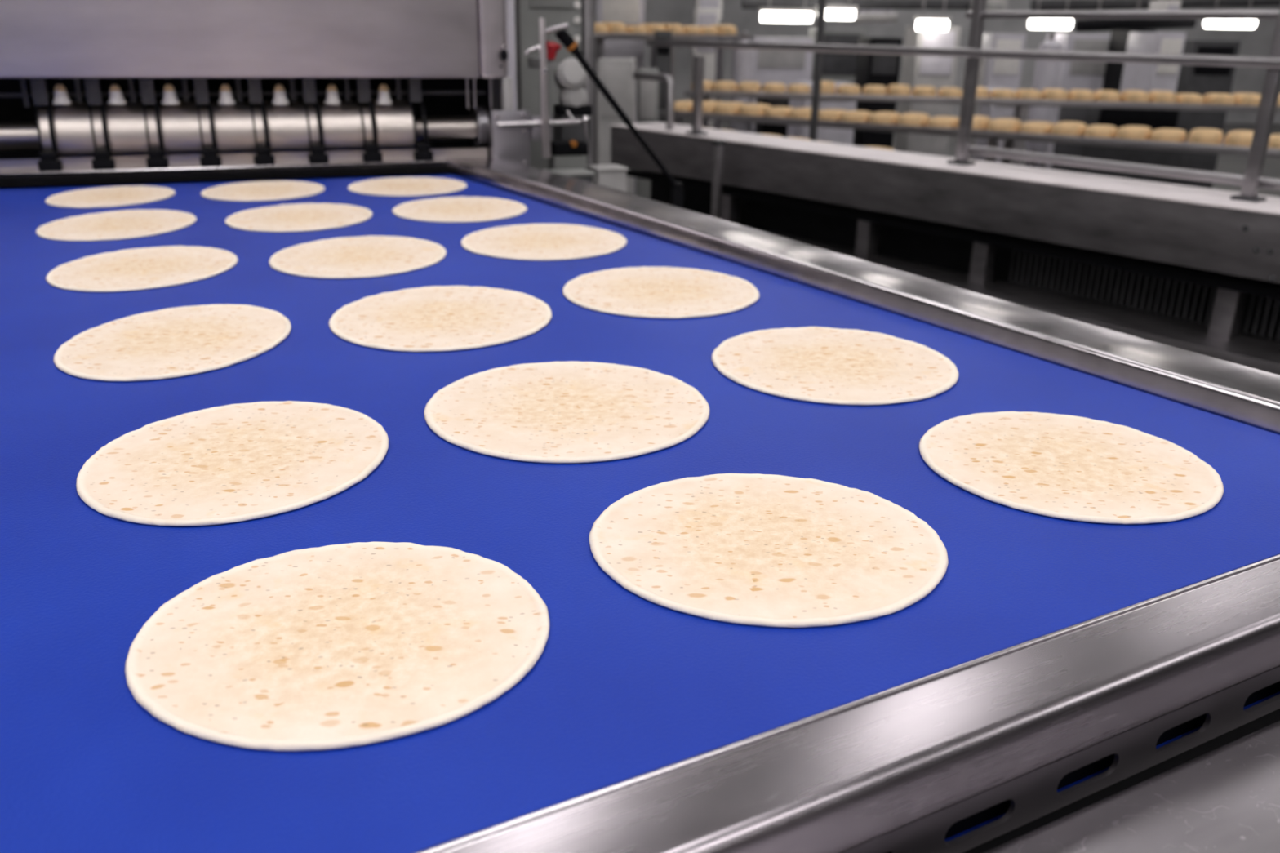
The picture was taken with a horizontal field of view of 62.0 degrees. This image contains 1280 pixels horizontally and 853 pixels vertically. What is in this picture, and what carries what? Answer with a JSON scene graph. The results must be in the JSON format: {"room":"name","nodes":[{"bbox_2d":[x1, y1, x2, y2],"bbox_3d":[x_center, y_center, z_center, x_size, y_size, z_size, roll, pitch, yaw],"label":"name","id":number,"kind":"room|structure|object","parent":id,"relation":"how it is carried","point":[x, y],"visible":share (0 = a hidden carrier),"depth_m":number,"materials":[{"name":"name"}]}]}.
{"room":"processing plant","nodes":[
{"label":"processing plant","id":0,"kind":"room"},
{"bbox_2d":[594,0,1279,124],"bbox_3d":[3.620,-7.114,16.589,21.000,4.400,0.100,1,20,0],"label":"wall","id":1,"kind":"structure","parent":0,"point":[1257,41],"depth_m":16.84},
{"bbox_2d":[594,112,1279,197],"bbox_3d":[3.517,-0.969,6.554,21.000,0.100,23.000,1,20,0],"label":"floor","id":2,"kind":"structure","parent":0,"point":[1226,163],"depth_m":11.81,"materials":[{"name":"concrete"}]},
{"bbox_2d":[0,0,591,187],"bbox_3d":[-1.123,-0.662,2.593,1.909,1.950,0.695,-7,22,-21],"label":"machine","id":3,"kind":"object","parent":2,"relation":"on","point":[92,91],"depth_m":2.39,"materials":[{"name":"metal"}]},
{"bbox_2d":[0,0,479,78],"bbox_3d":[-1.252,-1.204,2.375,1.642,0.786,0.620,-7,22,-21],"label":"hood","id":4,"kind":"object","parent":3,"relation":"attached to","point":[39,38],"depth_m":2.32,"materials":[{"name":"metal"}]},
{"bbox_2d":[515,0,594,169],"bbox_3d":[-0.328,-0.813,3.320,0.211,1.750,0.520,-7,22,-21],"label":"tall cabinet","id":5,"kind":"object","parent":2,"relation":"on","point":[579,15],"visible":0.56,"depth_m":2.98,"materials":[{"name":"grey metal"}]},
{"bbox_2d":[547,140,588,169],"bbox_3d":[-0.189,-0.258,2.894,0.093,1.013,0.069,-7,22,-21],"label":"guard","id":6,"kind":"object","parent":2,"relation":"on","point":[565,154],"visible":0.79,"depth_m":2.71,"materials":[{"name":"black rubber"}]},
{"bbox_2d":[543,168,595,182],"bbox_3d":[-0.185,-0.187,2.796,0.110,0.947,0.098,-7,22,-21],"label":"box","id":7,"kind":"object","parent":2,"relation":"on","point":[581,174],"visible":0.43,"depth_m":2.61,"materials":[{"name":"grey paint"}]},
{"bbox_2d":[552,57,592,169],"bbox_3d":[-0.186,-0.390,2.971,0.092,1.206,0.090,-7,22,-21],"label":"motor","id":8,"kind":"object","parent":2,"relation":"on","point":[570,77],"visible":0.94,"depth_m":2.77,"materials":[{"name":"grey metal"}]},
{"bbox_2d":[586,164,629,191],"bbox_3d":[-0.093,-0.234,2.932,0.086,0.943,0.098,-7,22,-21],"label":"junction box","id":9,"kind":"object","parent":2,"relation":"on","point":[611,175],"visible":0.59,"depth_m":2.74,"materials":[{"name":"grey metal"}]},
{"bbox_2d":[597,57,635,194],"bbox_3d":[-0.133,-1.487,6.026,0.200,1.126,0.512,1,20,0],"label":"base cabinet","id":10,"kind":"object","parent":2,"relation":"on","point":[615,73],"visible":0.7,"depth_m":5.67,"materials":[{"name":"grey metal"}]},
{"bbox_2d":[554,30,684,208],"bbox_3d":[-0.053,-0.373,2.821,0.345,1.282,0.029,-7,22,-21],"label":"gas strut","id":11,"kind":"object","parent":2,"relation":"on","point":[567,41],"visible":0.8,"depth_m":2.65,"materials":[{"name":"black metal"}]},
{"bbox_2d":[596,0,644,195],"bbox_3d":[-0.147,-2.477,8.008,0.341,1.593,0.512,1,20,0],"label":"cabinet","id":12,"kind":"object","parent":2,"relation":"on","point":[628,12],"visible":0.3,"depth_m":7.59,"materials":[{"name":"plastic"}]},
{"bbox_2d":[0,155,1279,852],"bbox_3d":[-0.561,0.236,1.599,1.709,0.980,2.414,-10,23,-27],"label":"conveyor","id":13,"kind":"object","parent":2,"relation":"on","point":[1055,668],"visible":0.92,"depth_m":0.67,"materials":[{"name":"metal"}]},
{"bbox_2d":[44,185,175,208],"bbox_3d":[-1.045,-0.456,2.108,0.223,0.005,0.274,1,20,0],"label":"tortilla","id":14,"kind":"object","parent":13,"relation":"on","point":[117,196],"visible":1,"depth_m":2.10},
{"bbox_2d":[35,209,196,241],"bbox_3d":[-0.890,-0.346,1.821,0.237,0.005,0.297,1,20,0],"label":"tortilla","id":15,"kind":"object","parent":13,"relation":"on","point":[126,224],"visible":1,"depth_m":1.81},
{"bbox_2d":[45,245,238,292],"bbox_3d":[-0.700,-0.226,1.508,0.237,0.004,0.296,1,20,0],"label":"tortilla","id":16,"kind":"object","parent":13,"relation":"on","point":[158,267],"visible":1,"depth_m":1.49,"materials":[{"name":"food"}]},
{"bbox_2d":[53,304,291,381],"bbox_3d":[-0.507,-0.098,1.171,0.235,0.005,0.304,1,20,0],"label":"tortilla","id":17,"kind":"object","parent":13,"relation":"on","point":[185,340],"visible":1,"depth_m":1.15,"materials":[{"name":"food"}]},
{"bbox_2d":[75,400,388,526],"bbox_3d":[-0.322,0.022,0.859,0.235,0.005,0.262,1,20,0],"label":"tortilla","id":18,"kind":"object","parent":13,"relation":"on","point":[241,462],"visible":1,"depth_m":0.84,"materials":[{"name":"food"}]},
{"bbox_2d":[200,180,324,201],"bbox_3d":[-0.781,-0.491,2.212,0.240,0.005,0.279,1,20,0],"label":"tortilla","id":19,"kind":"object","parent":13,"relation":"on","point":[256,191],"visible":1,"depth_m":2.20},
{"bbox_2d":[224,203,373,232],"bbox_3d":[-0.612,-0.379,1.920,0.250,0.005,0.298,1,20,0],"label":"tortilla","id":20,"kind":"object","parent":13,"relation":"on","point":[300,217],"visible":1,"depth_m":1.91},
{"bbox_2d":[124,541,550,751],"bbox_3d":[-0.169,0.116,0.614,0.233,0.005,0.219,-4,21,-14],"label":"tortilla","id":21,"kind":"object","parent":13,"relation":"on","point":[333,646],"visible":1,"depth_m":0.59,"materials":[{"name":"food"}]},
{"bbox_2d":[268,235,446,278],"bbox_3d":[-0.423,-0.259,1.607,0.256,0.005,0.308,1,20,0],"label":"tortilla","id":22,"kind":"object","parent":13,"relation":"on","point":[364,256],"visible":1,"depth_m":1.59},
{"bbox_2d":[347,177,466,196],"bbox_3d":[-0.502,-0.521,2.306,0.251,0.004,0.279,1,20,0],"label":"tortilla","id":23,"kind":"object","parent":13,"relation":"on","point":[393,186],"visible":1,"depth_m":2.29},
{"bbox_2d":[328,285,551,351],"bbox_3d":[-0.237,-0.135,1.283,0.262,0.005,0.302,-2,21,-7],"label":"tortilla","id":24,"kind":"object","parent":13,"relation":"on","point":[436,318],"visible":1,"depth_m":1.26,"materials":[{"name":"food"}]},
{"bbox_2d":[391,196,527,222],"bbox_3d":[-0.342,-0.415,2.030,0.253,0.004,0.290,1,20,0],"label":"tortilla","id":25,"kind":"object","parent":13,"relation":"on","point":[451,209],"visible":1,"depth_m":2.02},
{"bbox_2d":[460,223,626,260],"bbox_3d":[-0.156,-0.304,1.742,0.269,0.004,0.307,1,20,0],"label":"tortilla","id":26,"kind":"object","parent":13,"relation":"on","point":[531,242],"visible":1,"depth_m":1.73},
{"bbox_2d":[423,361,709,463],"bbox_3d":[-0.066,-0.020,0.983,0.261,0.005,0.272,-4,21,-13],"label":"tortilla","id":27,"kind":"object","parent":13,"relation":"on","point":[553,412],"visible":1,"depth_m":0.96,"materials":[{"name":"food"}]},
{"bbox_2d":[562,266,759,318],"bbox_3d":[0.028,-0.183,1.424,0.262,0.005,0.288,2,21,4],"label":"tortilla","id":28,"kind":"object","parent":13,"relation":"on","point":[648,292],"visible":1,"depth_m":1.41,"materials":[{"name":"food"}]},
{"bbox_2d":[588,473,948,627],"bbox_3d":[0.087,0.077,0.731,0.240,0.005,0.228,10,22,23],"label":"tortilla","id":29,"kind":"object","parent":13,"relation":"on","point":[768,550],"visible":1,"depth_m":0.71,"materials":[{"name":"food"}]},
{"bbox_2d":[711,326,958,405],"bbox_3d":[0.204,-0.069,1.127,0.256,0.005,0.271,-3,21,-10],"label":"tortilla","id":30,"kind":"object","parent":13,"relation":"on","point":[811,364],"visible":1,"depth_m":1.11,"materials":[{"name":"food"}]},
{"bbox_2d":[919,411,1223,524],"bbox_3d":[0.349,0.028,0.875,0.234,0.005,0.236,1,20,0],"label":"tortilla","id":31,"kind":"object","parent":13,"relation":"on","point":[1067,467],"visible":1,"depth_m":0.86,"materials":[{"name":"food"}]},
{"bbox_2d":[635,67,659,199],"bbox_3d":[0.040,-1.627,6.513,0.126,1.054,0.512,1,20,0],"label":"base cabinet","id":32,"kind":"object","parent":2,"relation":"on","point":[647,92],"visible":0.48,"depth_m":6.16,"materials":[{"name":"grey metal"}]},
{"bbox_2d":[653,31,671,122],"bbox_3d":[0.138,-1.942,7.051,0.104,1.269,0.512,1,20,0],"label":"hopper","id":33,"kind":"object","parent":2,"relation":"on","point":[662,55],"visible":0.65,"depth_m":6.67,"materials":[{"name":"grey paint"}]},
{"bbox_2d":[594,32,753,164],"bbox_3d":[0.154,-2.150,7.636,1.360,1.251,0.312,-12,24,-31],"label":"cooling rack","id":34,"kind":"object","parent":2,"relation":"on","point":[598,37],"visible":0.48,"depth_m":7.37,"materials":[{"name":"metal"}]},
{"bbox_2d":[688,8,719,128],"bbox_3d":[0.510,-2.634,8.681,0.189,1.439,0.512,1,20,0],"label":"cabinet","id":35,"kind":"object","parent":2,"relation":"on","point":[700,16],"visible":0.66,"depth_m":8.32,"materials":[{"name":"metal"}]},
{"bbox_2d":[711,139,725,218],"bbox_3d":[0.304,-0.719,4.348,0.040,0.874,0.040,-14,25,-35],"label":"post","id":36,"kind":"object","parent":2,"relation":"on","point":[718,144],"visible":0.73,"depth_m":4.24,"materials":[{"name":"metal"}]},
{"bbox_2d":[730,31,755,133],"bbox_3d":[0.722,-2.143,7.603,0.152,1.279,0.152,1,20,0],"label":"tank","id":37,"kind":"object","parent":2,"relation":"on","point":[744,60],"visible":0.41,"depth_m":7.42,"materials":[{"name":"metal"}]},
{"bbox_2d":[754,86,789,137],"bbox_3d":[0.922,-1.933,7.587,0.174,0.904,0.512,1,20,0],"label":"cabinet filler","id":38,"kind":"object","parent":2,"relation":"on","point":[760,128],"visible":0.2,"depth_m":7.29,"materials":[{"name":"black metal"}]},
{"bbox_2d":[750,37,813,137],"bbox_3d":[1.131,-2.611,8.945,0.500,1.230,0.512,1,20,0],"label":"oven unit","id":39,"kind":"object","parent":2,"relation":"on","point":[788,68],"visible":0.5,"depth_m":8.56,"materials":[{"name":"grey metal"}]},
{"bbox_2d":[808,0,826,140],"bbox_3d":[0.874,-1.612,5.299,0.120,1.900,0.120,1,20,0],"label":"post","id":40,"kind":"object","parent":2,"relation":"on","point":[822,4],"visible":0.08,"depth_m":5.24,"materials":[{"name":"metal"}]},
{"bbox_2d":[793,80,856,145],"bbox_3d":[1.437,-2.229,8.389,0.388,0.912,0.512,1,20,0],"label":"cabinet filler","id":41,"kind":"object","parent":2,"relation":"on","point":[836,135],"visible":0.2,"depth_m":8.12,"materials":[{"name":"grey metal"}]},
{"bbox_2d":[808,28,866,84],"bbox_3d":[1.705,-2.834,9.458,0.420,1.308,0.512,1,20,0],"label":"oven unit","id":42,"kind":"object","parent":2,"relation":"on","point":[836,67],"visible":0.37,"depth_m":9.08,"materials":[{"name":"grey metal"}]},
{"bbox_2d":[853,36,902,148],"bbox_3d":[1.847,-2.422,8.447,0.242,1.247,0.512,1,20,0],"label":"cabinet","id":43,"kind":"object","parent":2,"relation":"on","point":[871,68],"visible":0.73,"depth_m":8.16,"materials":[{"name":"black metal"}]},
{"bbox_2d":[893,26,960,156],"bbox_3d":[2.584,-2.915,9.664,0.362,1.343,0.512,1,20,0],"label":"cabinet","id":44,"kind":"object","parent":2,"relation":"on","point":[937,72],"visible":0.61,"depth_m":9.39,"materials":[{"name":"grey metal"}]},
{"bbox_2d":[609,122,1279,375],"bbox_3d":[1.066,-0.467,3.714,0.330,0.870,3.650,-14,25,-35],"label":"conveyor","id":45,"kind":"object","parent":2,"relation":"on","point":[1195,269],"visible":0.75,"depth_m":3.38,"materials":[{"name":"metal"}]},
{"bbox_2d":[632,71,674,129],"bbox_3d":[0.059,-1.434,4.685,0.032,0.229,0.269,-14,25,-35],"label":"pipe","id":46,"kind":"object","parent":45,"relation":"on","point":[636,75],"visible":1,"depth_m":4.60,"materials":[{"name":"metal"}]},
{"bbox_2d":[645,0,1279,202],"bbox_3d":[1.104,-1.122,3.424,0.170,0.560,3.551,-15,26,-36],"label":"guard railing","id":47,"kind":"object","parent":45,"relation":"on","point":[1252,180],"visible":1,"depth_m":3.20,"materials":[{"name":"metal"}]},
{"bbox_2d":[658,109,1279,164],"bbox_3d":[1.832,-1.120,5.542,3.884,0.838,0.412,14,24,31],"label":"conveyor belt","id":48,"kind":"object","parent":2,"relation":"on","point":[993,136],"visible":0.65,"depth_m":5.28,"materials":[{"name":"metal"}]},
{"bbox_2d":[714,102,746,114],"bbox_3d":[0.524,-1.830,6.121,0.143,0.062,0.224,15,25,33],"label":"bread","id":49,"kind":"object","parent":48,"relation":"on","point":[727,108],"visible":0.8,"depth_m":6.04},
{"bbox_2d":[738,103,771,115],"bbox_3d":[0.658,-1.801,6.053,0.138,0.059,0.224,15,25,34],"label":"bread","id":50,"kind":"object","parent":48,"relation":"on","point":[753,109],"visible":0.84,"depth_m":5.98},
{"bbox_2d":[764,106,795,117],"bbox_3d":[0.790,-1.766,5.976,0.140,0.051,0.224,13,24,29],"label":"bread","id":51,"kind":"object","parent":48,"relation":"on","point":[780,111],"visible":0.79,"depth_m":5.89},
{"bbox_2d":[789,107,820,119],"bbox_3d":[0.918,-1.734,5.894,0.144,0.053,0.224,13,23,28],"label":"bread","id":52,"kind":"object","parent":48,"relation":"on","point":[799,113],"visible":0.65,"depth_m":5.81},
{"bbox_2d":[817,109,847,120],"bbox_3d":[1.055,-1.703,5.818,0.144,0.052,0.224,15,25,33],"label":"bread roll","id":53,"kind":"object","parent":48,"relation":"on","point":[825,114],"visible":0.7,"depth_m":5.74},
{"bbox_2d":[840,110,871,122],"bbox_3d":[1.165,-1.667,5.725,0.144,0.053,0.224,12,23,28],"label":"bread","id":54,"kind":"object","parent":48,"relation":"on","point":[856,116],"visible":0.85,"depth_m":5.64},
{"bbox_2d":[867,111,899,124],"bbox_3d":[1.299,-1.637,5.648,0.140,0.056,0.224,13,24,29],"label":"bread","id":55,"kind":"object","parent":48,"relation":"on","point":[882,117],"visible":0.85,"depth_m":5.57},
{"bbox_2d":[896,112,929,126],"bbox_3d":[1.431,-1.608,5.572,0.144,0.058,0.224,13,23,28],"label":"bread loaf","id":56,"kind":"object","parent":48,"relation":"on","point":[920,119],"visible":0.93,"depth_m":5.49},
{"bbox_2d":[927,115,959,128],"bbox_3d":[1.571,-1.574,5.500,0.140,0.049,0.224,13,24,30],"label":"bread loaf","id":57,"kind":"object","parent":48,"relation":"on","point":[947,122],"visible":0.87,"depth_m":5.42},
{"bbox_2d":[956,115,991,129],"bbox_3d":[1.700,-1.544,5.409,0.138,0.060,0.224,15,25,33],"label":"bread loaf","id":58,"kind":"object","parent":48,"relation":"on","point":[980,122],"visible":0.5,"depth_m":5.33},
{"bbox_2d":[986,118,1021,132],"bbox_3d":[1.819,-1.505,5.316,0.140,0.057,0.224,14,24,31],"label":"bread loaf","id":59,"kind":"object","parent":48,"relation":"on","point":[1011,125],"visible":0.94,"depth_m":5.24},
{"bbox_2d":[1018,121,1053,133],"bbox_3d":[1.959,-1.475,5.254,0.140,0.048,0.224,14,24,32],"label":"bread loaf","id":60,"kind":"object","parent":48,"relation":"on","point":[1038,127],"visible":0.87,"depth_m":5.18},
{"bbox_2d":[1049,121,1086,136],"bbox_3d":[2.086,-1.448,5.176,0.144,0.056,0.224,15,25,34],"label":"bread loaf","id":61,"kind":"object","parent":48,"relation":"on","point":[1064,128],"visible":0.91,"depth_m":5.10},
{"bbox_2d":[1083,124,1117,137],"bbox_3d":[2.203,-1.412,5.094,0.140,0.051,0.224,13,23,28],"label":"bread loaf","id":62,"kind":"object","parent":48,"relation":"on","point":[1093,131],"visible":0.94,"depth_m":5.01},
{"bbox_2d":[1115,125,1151,140],"bbox_3d":[2.325,-1.382,5.010,0.138,0.056,0.224,15,25,34],"label":"bread loaf","id":63,"kind":"object","parent":48,"relation":"on","point":[1129,132],"visible":0.95,"depth_m":4.93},
{"bbox_2d":[1150,128,1186,142],"bbox_3d":[2.458,-1.354,4.950,0.143,0.050,0.224,15,24,32],"label":"bread loaf","id":64,"kind":"object","parent":48,"relation":"on","point":[1167,135],"visible":0.96,"depth_m":4.88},
{"bbox_2d":[1187,128,1223,145],"bbox_3d":[2.578,-1.321,4.852,0.140,0.061,0.224,12,23,28],"label":"bread loaf","id":65,"kind":"object","parent":48,"relation":"on","point":[1200,135],"visible":0.98,"depth_m":4.77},
{"bbox_2d":[1223,130,1253,146],"bbox_3d":[2.715,-1.294,4.786,0.144,0.061,0.224,14,24,32],"label":"bread loaf","id":66,"kind":"object","parent":48,"relation":"on","point":[1235,138],"visible":0.62,"depth_m":4.71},
{"bbox_2d":[955,47,985,159],"bbox_3d":[2.209,-1.966,7.202,0.128,1.274,0.127,1,20,0],"label":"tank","id":67,"kind":"object","parent":2,"relation":"on","point":[982,64],"visible":0.09,"depth_m":7.07,"materials":[{"name":"grey metal"}]},
{"bbox_2d":[684,88,1279,165],"bbox_3d":[2.380,-1.620,6.793,4.210,0.917,0.412,5,21,10],"label":"conveyor belt","id":68,"kind":"object","parent":2,"relation":"on","point":[1020,112],"visible":0.6,"depth_m":6.52,"materials":[{"name":"metal"}]},
{"bbox_2d":[713,80,737,91],"bbox_3d":[0.552,-2.199,6.886,0.146,0.061,0.224,5,21,10],"label":"bread roll","id":69,"kind":"object","parent":68,"relation":"on","point":[722,86],"visible":0.98,"depth_m":6.79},
{"bbox_2d":[737,81,760,92],"bbox_3d":[0.703,-2.186,6.856,0.146,0.061,0.224,6,21,12],"label":"bread roll","id":70,"kind":"object","parent":68,"relation":"on","point":[753,86],"visible":0.98,"depth_m":6.76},
{"bbox_2d":[762,82,786,93],"bbox_3d":[0.862,-2.173,6.832,0.149,0.058,0.224,4,21,8],"label":"bread roll","id":71,"kind":"object","parent":68,"relation":"on","point":[770,86],"visible":0.98,"depth_m":6.74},
{"bbox_2d":[836,84,860,94],"bbox_3d":[1.323,-2.134,6.748,0.146,0.060,0.224,4,21,7],"label":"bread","id":72,"kind":"object","parent":68,"relation":"on","point":[844,89],"visible":0.98,"depth_m":6.66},
{"bbox_2d":[862,84,886,95],"bbox_3d":[1.482,-2.122,6.723,0.149,0.059,0.224,5,21,11],"label":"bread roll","id":73,"kind":"object","parent":68,"relation":"on","point":[873,90],"visible":0.98,"depth_m":6.63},
{"bbox_2d":[886,84,911,96],"bbox_3d":[1.628,-2.114,6.696,0.144,0.068,0.224,4,21,8],"label":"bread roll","id":74,"kind":"object","parent":68,"relation":"on","point":[903,90],"visible":0.98,"depth_m":6.60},
{"bbox_2d":[911,85,936,97],"bbox_3d":[1.780,-2.095,6.662,0.147,0.062,0.224,5,21,11],"label":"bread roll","id":75,"kind":"object","parent":68,"relation":"on","point":[919,91],"visible":0.98,"depth_m":6.57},
{"bbox_2d":[937,87,962,97],"bbox_3d":[1.936,-2.084,6.646,0.146,0.057,0.224,4,21,9],"label":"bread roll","id":76,"kind":"object","parent":68,"relation":"on","point":[944,91],"visible":0.97,"depth_m":6.55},
{"bbox_2d":[989,88,1016,98],"bbox_3d":[2.246,-2.056,6.587,0.149,0.056,0.224,5,21,10],"label":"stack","id":77,"kind":"object","parent":68,"relation":"on","point":[995,93],"visible":0.97,"depth_m":6.50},
{"bbox_2d":[1015,88,1041,99],"bbox_3d":[2.393,-2.048,6.567,0.146,0.058,0.224,4,21,7],"label":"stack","id":78,"kind":"object","parent":68,"relation":"on","point":[1024,94],"visible":0.86,"depth_m":6.48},
{"bbox_2d":[1040,88,1067,100],"bbox_3d":[2.539,-2.036,6.531,0.149,0.066,0.224,5,21,11],"label":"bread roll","id":79,"kind":"object","parent":68,"relation":"on","point":[1055,94],"visible":0.94,"depth_m":6.44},
{"bbox_2d":[1066,89,1094,101],"bbox_3d":[2.696,-2.024,6.510,0.144,0.063,0.224,4,21,8],"label":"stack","id":80,"kind":"object","parent":68,"relation":"on","point":[1073,95],"visible":0.89,"depth_m":6.42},
{"bbox_2d":[1093,89,1120,102],"bbox_3d":[2.846,-2.015,6.493,0.149,0.062,0.224,6,21,13],"label":"stack","id":81,"kind":"object","parent":68,"relation":"on","point":[1101,95],"visible":0.85,"depth_m":6.40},
{"bbox_2d":[1120,89,1150,102],"bbox_3d":[2.996,-1.998,6.448,0.146,0.067,0.224,4,21,8],"label":"stack","id":82,"kind":"object","parent":68,"relation":"on","point":[1128,95],"visible":0.92,"depth_m":6.36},
{"bbox_2d":[1148,90,1177,103],"bbox_3d":[3.144,-1.986,6.419,0.147,0.068,0.224,4,21,8],"label":"stack","id":83,"kind":"object","parent":68,"relation":"on","point":[1156,96],"visible":0.84,"depth_m":6.33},
{"bbox_2d":[1176,93,1203,103],"bbox_3d":[3.303,-1.974,6.412,0.147,0.056,0.224,6,21,12],"label":"stack","id":84,"kind":"object","parent":68,"relation":"on","point":[1182,98],"visible":0.83,"depth_m":6.32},
{"bbox_2d":[1203,93,1235,104],"bbox_3d":[3.456,-1.954,6.356,0.149,0.063,0.224,4,21,9],"label":"stack","id":85,"kind":"object","parent":68,"relation":"on","point":[1211,98],"visible":0.92,"depth_m":6.27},
{"bbox_2d":[1231,93,1261,105],"bbox_3d":[3.605,-1.945,6.331,0.149,0.069,0.224,4,21,7],"label":"stack","id":86,"kind":"object","parent":68,"relation":"on","point":[1242,99],"visible":0.73,"depth_m":6.24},
{"bbox_2d":[973,86,1016,163],"bbox_3d":[2.458,-1.888,7.492,0.215,0.933,0.512,1,20,0],"label":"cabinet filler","id":87,"kind":"object","parent":2,"relation":"on","point":[993,112],"visible":0.2,"depth_m":7.22,"materials":[{"name":"grey metal"}]},
{"bbox_2d":[982,33,1026,89],"bbox_3d":[2.772,-2.432,8.455,0.252,1.289,0.512,1,20,0],"label":"electrical cabinet","id":88,"kind":"object","parent":2,"relation":"on","point":[998,73],"visible":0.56,"depth_m":8.08,"materials":[{"name":"white plastic"}]},
{"bbox_2d":[1024,31,1062,168],"bbox_3d":[2.928,-2.200,7.808,0.175,1.312,0.175,1,20,0],"label":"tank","id":89,"kind":"object","parent":2,"relation":"on","point":[1046,73],"visible":0.52,"depth_m":7.65,"materials":[{"name":"metal"}]},
{"bbox_2d":[1044,33,1111,169],"bbox_3d":[3.783,-2.720,9.257,0.517,1.299,0.512,1,20,0],"label":"electrical cabinet","id":90,"kind":"object","parent":2,"relation":"on","point":[1073,75],"visible":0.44,"depth_m":8.89,"materials":[{"name":"grey metal"}]},
{"bbox_2d":[1050,106,1190,184],"bbox_3d":[3.245,-1.789,7.290,0.669,0.914,0.512,1,20,0],"label":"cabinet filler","id":91,"kind":"object","parent":2,"relation":"on","point":[1155,119],"visible":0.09,"depth_m":7.03,"materials":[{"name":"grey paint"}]},
{"bbox_2d":[1102,29,1156,92],"bbox_3d":[3.900,-2.515,8.662,0.149,1.334,0.512,1,20,0],"label":"cabinet","id":92,"kind":"object","parent":2,"relation":"on","point":[1118,41],"visible":0.25,"depth_m":8.56,"materials":[{"name":"black metal"}]},
{"bbox_2d":[984,720,1279,852],"bbox_3d":[0.423,0.665,0.602,1.100,0.905,0.400,-10,23,-26],"label":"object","id":93,"kind":"structure","parent":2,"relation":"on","point":[1224,799],"depth_m":0.55,"materials":[{"name":"concrete"}]},
{"bbox_2d":[1120,31,1186,93],"bbox_3d":[3.697,-2.208,7.859,0.188,1.315,0.512,1,20,0],"label":"electrical cabinet","id":94,"kind":"object","parent":2,"relation":"on","point":[1147,77],"visible":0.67,"depth_m":7.53,"materials":[{"name":"white plastic"}]},
{"bbox_2d":[1175,40,1240,189],"bbox_3d":[4.222,-2.320,8.251,0.354,1.267,0.512,1,20,0],"label":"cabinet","id":95,"kind":"object","parent":2,"relation":"on","point":[1194,79],"visible":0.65,"depth_m":7.92,"materials":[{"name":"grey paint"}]},
{"bbox_3d":[3.588,-5.184,4.981,21.000,0.100,23.000,1,20,0],"label":"ceiling","id":96,"kind":"structure","parent":0,"visible":0},
{"bbox_2d":[694,0,722,20],"bbox_3d":[0.642,-5.129,9.181,0.230,3.032,0.312,1,20,0],"label":"upper cabinet","id":97,"kind":"object","parent":96,"relation":"hanging from","point":[698,3],"visible":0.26,"depth_m":9.52,"materials":[{"name":"white plastic"}]},
{"bbox_2d":[758,0,815,22],"bbox_3d":[1.316,-5.001,8.885,0.484,3.045,0.100,1,20,-1],"label":"lamp","id":98,"kind":"object","parent":96,"relation":"hanging from","point":[804,15],"visible":1,"depth_m":9.37,"materials":[{"name":"white"}]},
{"bbox_2d":[815,0,857,19],"bbox_3d":[1.828,-5.163,9.291,0.373,3.010,0.100,1,20,-1],"label":"lamp","id":99,"kind":"object","parent":96,"relation":"hanging from","point":[833,12],"visible":0.71,"depth_m":9.77,"materials":[{"name":"white"}]},
{"bbox_2d":[741,0,969,9],"bbox_3d":[2.040,-5.285,9.511,2.122,2.928,0.109,1,20,0],"label":"air duct","id":100,"kind":"object","parent":96,"relation":"hanging from","point":[745,4],"visible":0.83,"depth_m":9.96,"materials":[{"name":"metal"}]},
{"bbox_2d":[837,9,897,22],"bbox_3d":[2.269,-5.402,9.988,0.575,3.034,0.089,1,20,-1],"label":"air duct","id":101,"kind":"object","parent":96,"relation":"hanging from","point":[868,17],"visible":0.76,"depth_m":10.47,"materials":[{"name":"grey metal"}]},
{"bbox_2d":[914,0,951,31],"bbox_3d":[2.494,-4.801,8.476,0.291,3.096,0.100,1,20,-1],"label":"lamp","id":102,"kind":"object","parent":96,"relation":"hanging from","point":[932,23],"visible":1,"depth_m":8.96,"materials":[{"name":"white"}]},
{"bbox_2d":[966,0,1007,11],"bbox_3d":[3.263,-5.250,9.464,0.285,2.922,0.312,1,20,0],"label":"upper cabinet","id":103,"kind":"object","parent":96,"relation":"hanging from","point":[992,5],"visible":0.48,"depth_m":9.81,"materials":[{"name":"grey metal"}]},
{"bbox_2d":[1028,0,1072,29],"bbox_3d":[3.494,-4.803,8.482,0.384,3.065,0.100,1,20,-1],"label":"lamp","id":104,"kind":"object","parent":96,"relation":"hanging from","point":[1053,24],"visible":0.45,"depth_m":8.97,"materials":[{"name":"white"}]},
{"bbox_2d":[1075,0,1196,31],"bbox_3d":[4.490,-5.002,9.088,1.051,3.084,0.105,1,20,-1],"label":"air duct","id":105,"kind":"object","parent":96,"relation":"hanging from","point":[1081,25],"visible":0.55,"depth_m":9.55,"materials":[{"name":"black metal"}]},
{"bbox_2d":[1030,0,1279,10],"bbox_3d":[5.081,-5.404,9.928,2.460,2.899,0.114,1,20,-1],"label":"air duct","id":106,"kind":"object","parent":96,"relation":"hanging from","point":[1045,5],"visible":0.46,"depth_m":10.36,"materials":[{"name":"metal"}]},
{"bbox_2d":[1148,0,1181,10],"bbox_3d":[4.336,-4.776,8.257,0.125,2.932,0.312,1,20,0],"label":"upper cabinet","id":107,"kind":"object","parent":96,"relation":"hanging from","point":[1160,5],"visible":0.78,"depth_m":8.62,"materials":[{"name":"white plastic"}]},
{"bbox_2d":[1204,0,1256,28],"bbox_3d":[5.124,-4.869,8.687,0.453,3.034,0.100,1,20,-1],"label":"lamp","id":108,"kind":"object","parent":96,"relation":"hanging from","point":[1225,24],"visible":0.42,"depth_m":9.17,"materials":[{"name":"white"}]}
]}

